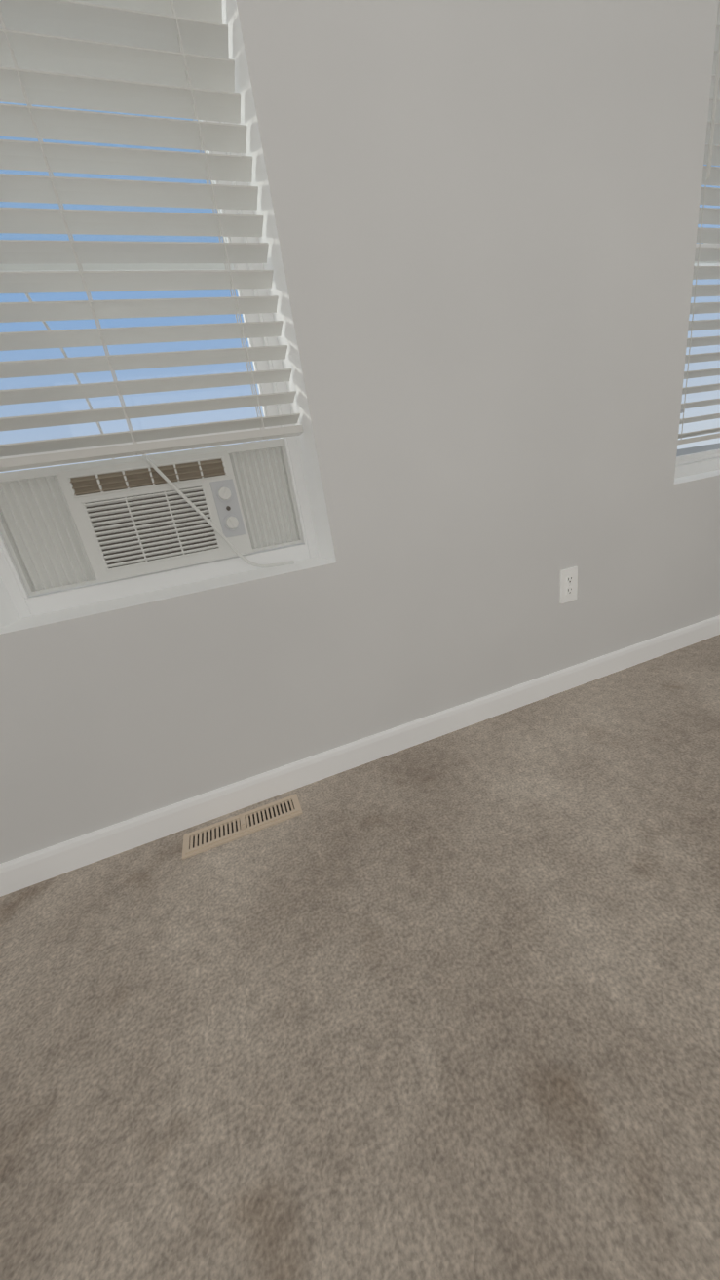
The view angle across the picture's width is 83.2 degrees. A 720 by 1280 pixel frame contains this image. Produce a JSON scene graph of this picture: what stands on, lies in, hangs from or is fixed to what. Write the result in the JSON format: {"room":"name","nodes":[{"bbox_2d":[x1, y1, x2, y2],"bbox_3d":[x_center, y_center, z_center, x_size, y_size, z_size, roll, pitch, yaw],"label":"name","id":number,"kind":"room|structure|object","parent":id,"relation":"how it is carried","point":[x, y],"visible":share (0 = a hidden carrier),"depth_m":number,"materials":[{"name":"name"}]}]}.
{"room":"empty bedroom","nodes":[
{"label":"empty bedroom","id":0,"kind":"room"},
{"bbox_2d":[0,634,719,1279],"bbox_3d":[1.295,0.712,-0.069,4.234,0.100,4.130,-15,20,-16],"label":"floor","id":1,"kind":"structure","parent":0,"point":[445,1007],"depth_m":0.65,"materials":[{"name":"carpet"}]},
{"bbox_2d":[182,793,303,859],"bbox_3d":[-0.321,0.503,1.115,0.318,0.014,0.085,-15,20,-16],"label":"air vent register","id":2,"kind":"object","parent":1,"relation":"on","point":[213,835],"visible":1,"depth_m":1.11,"materials":[{"name":"beige metal"}]},
{"bbox_2d":[0,0,719,863],"bbox_3d":[0.451,-0.975,1.236,4.234,2.440,0.310,-15,20,-16],"label":"wall","id":3,"kind":"structure","parent":0,"point":[480,226],"depth_m":1.06,"materials":[{"name":"grey paint"}]},
{"bbox_2d":[0,66,318,618],"bbox_3d":[-0.641,-0.881,0.948,0.810,1.529,0.095,-15,20,-16],"label":"window","id":4,"kind":"structure","parent":3,"relation":"in","point":[25,604],"depth_m":1.08,"materials":[{"name":"white plastic"}]},
{"bbox_2d":[0,0,303,471],"bbox_3d":[-0.613,-0.992,0.748,0.804,1.197,0.086,-15,20,-16],"label":"window blind","id":5,"kind":"object","parent":4,"relation":"attached to","point":[175,44],"visible":0.92,"depth_m":0.84,"materials":[{"name":"white plastic"}]},
{"bbox_2d":[142,454,294,567],"bbox_3d":[-0.379,-0.358,1.121,0.325,0.358,0.068,-15,20,-16],"label":"cord","id":6,"kind":"object","parent":5,"relation":"hanging from","point":[185,498],"visible":0.96,"depth_m":1.09,"materials":[{"name":"white plastic"}]},
{"bbox_2d":[0,438,304,596],"bbox_3d":[-0.606,-0.396,1.284,0.744,0.295,0.526,-15,20,-16],"label":"air conditioner unit","id":7,"kind":"object","parent":4,"relation":"in","point":[69,526],"visible":0.96,"depth_m":1.07,"materials":[{"name":"white plastic"}]},
{"bbox_2d":[0,615,719,896],"bbox_3d":[0.692,0.165,1.480,3.994,0.082,0.014,-15,20,-16],"label":"baseboard","id":8,"kind":"structure","parent":3,"relation":"attached to","point":[39,866],"depth_m":1.23,"materials":[{"name":"white wood"}]},
{"bbox_2d":[560,566,578,603],"bbox_3d":[0.716,-0.188,1.389,0.070,0.115,0.008,-15,20,-16],"label":"electrical outlet","id":9,"kind":"object","parent":3,"relation":"attached to","point":[568,584],"visible":1,"depth_m":1.39,"materials":[{"name":"white plastic"}]},
{"bbox_2d":[674,143,719,478],"bbox_3d":[1.282,-1.417,1.507,0.802,1.513,0.095,-15,20,-16],"label":"window","id":10,"kind":"structure","parent":3,"relation":"in","point":[696,463],"depth_m":1.70,"materials":[{"name":"white plastic"}]},
{"bbox_2d":[677,0,719,445],"bbox_3d":[1.326,-1.433,1.341,0.796,1.386,0.086,-15,20,-16],"label":"window blind","id":11,"kind":"object","parent":10,"relation":"attached to","point":[710,196],"visible":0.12,"depth_m":1.34,"materials":[{"name":"white plastic"}]},
{"label":"outside","id":12,"kind":"structure","parent":0,"visible":0},
{"bbox_2d":[676,442,719,456],"bbox_3d":[-4.778,-48.681,151.317,400.000,0.200,299.670,-15,20,-16],"label":"ground","id":13,"kind":"structure","parent":12,"point":[695,449],"depth_m":153.61,"materials":[{"name":"grey"}]},
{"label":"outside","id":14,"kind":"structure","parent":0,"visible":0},
{"bbox_2d":[25,293,115,459],"bbox_3d":[-0.957,-1.283,1.022,0.188,2.800,0.073,-15,20,-16],"label":"cable","id":15,"kind":"object","parent":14,"point":[65,356],"depth_m":1.19,"materials":[{"name":"grey plastic"}]}
]}

